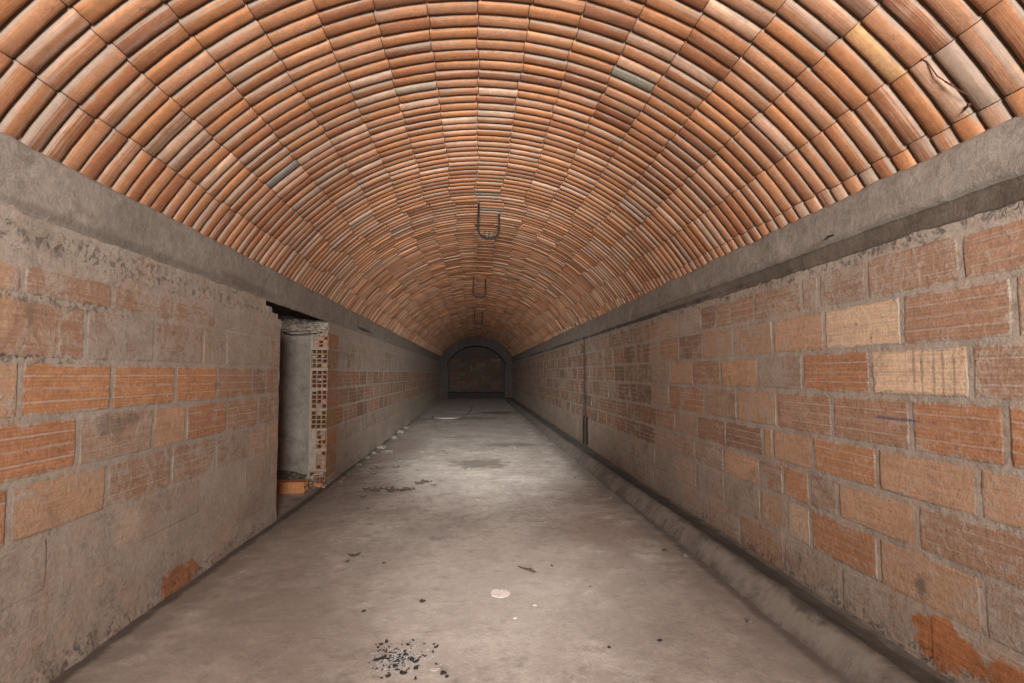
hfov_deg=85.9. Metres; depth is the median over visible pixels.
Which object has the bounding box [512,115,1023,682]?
wall
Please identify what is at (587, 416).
bar
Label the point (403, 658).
rubble
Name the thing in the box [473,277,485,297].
ceiling hook
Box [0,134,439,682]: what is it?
wall
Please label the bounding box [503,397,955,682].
concrete curb
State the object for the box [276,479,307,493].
brick
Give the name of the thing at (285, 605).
floor
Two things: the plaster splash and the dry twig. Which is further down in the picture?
the plaster splash
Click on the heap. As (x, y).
(281, 474)
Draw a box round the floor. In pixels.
[51,398,849,682]
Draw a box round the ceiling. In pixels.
[0,0,1023,355]
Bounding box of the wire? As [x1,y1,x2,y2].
[283,332,322,334]
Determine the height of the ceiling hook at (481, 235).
0.410 m
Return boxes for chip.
[313,483,322,487]
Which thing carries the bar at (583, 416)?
attached to the wall at (854, 423)
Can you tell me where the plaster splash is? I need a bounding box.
[491,589,509,597]
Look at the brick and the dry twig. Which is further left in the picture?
the brick
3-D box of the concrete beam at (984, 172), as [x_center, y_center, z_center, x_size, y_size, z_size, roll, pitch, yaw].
[0.925,0.042,12.811,0.079,0.320,30.600,0,-3,-4]
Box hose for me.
[432,407,472,418]
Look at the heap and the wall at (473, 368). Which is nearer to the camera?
the heap
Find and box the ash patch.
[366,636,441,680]
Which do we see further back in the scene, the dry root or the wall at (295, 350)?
the wall at (295, 350)
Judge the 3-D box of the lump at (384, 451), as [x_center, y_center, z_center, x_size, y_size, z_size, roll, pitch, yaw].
[-1.916,1.702,8.551,0.224,0.041,0.137,0,-3,-4]
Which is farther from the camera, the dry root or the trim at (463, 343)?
the trim at (463, 343)
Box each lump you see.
[376,445,385,448]
[382,450,394,452]
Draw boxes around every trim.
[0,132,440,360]
[440,336,511,399]
[448,392,503,398]
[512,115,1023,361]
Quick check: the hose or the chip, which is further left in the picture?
the chip
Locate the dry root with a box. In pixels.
[921,58,970,94]
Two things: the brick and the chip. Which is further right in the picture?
the chip
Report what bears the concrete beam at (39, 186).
attached to the wall at (139, 396)
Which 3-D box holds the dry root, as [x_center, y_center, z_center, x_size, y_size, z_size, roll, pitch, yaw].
[1.502,-0.917,1.905,0.135,0.166,0.021,-2,-4,32]
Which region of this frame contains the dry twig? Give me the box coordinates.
[518,566,535,571]
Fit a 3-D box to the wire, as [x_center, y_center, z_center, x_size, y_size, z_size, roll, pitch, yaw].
[-2.328,-0.090,6.107,0.444,0.039,0.052,0,-3,0]
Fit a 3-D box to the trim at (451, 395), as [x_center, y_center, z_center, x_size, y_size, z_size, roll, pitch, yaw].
[-1.869,2.676,27.226,3.200,0.350,0.700,0,-3,-4]
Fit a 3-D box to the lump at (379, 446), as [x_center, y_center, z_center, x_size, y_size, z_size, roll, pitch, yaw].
[-2.140,1.728,8.988,0.152,0.067,0.095,1,-4,-17]
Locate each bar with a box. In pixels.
[583,416,584,443]
[586,416,587,444]
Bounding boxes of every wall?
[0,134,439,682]
[266,301,315,478]
[447,346,504,391]
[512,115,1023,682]
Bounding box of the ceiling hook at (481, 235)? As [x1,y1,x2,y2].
[477,202,499,239]
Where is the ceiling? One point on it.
(350, 150)
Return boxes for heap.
[277,470,305,479]

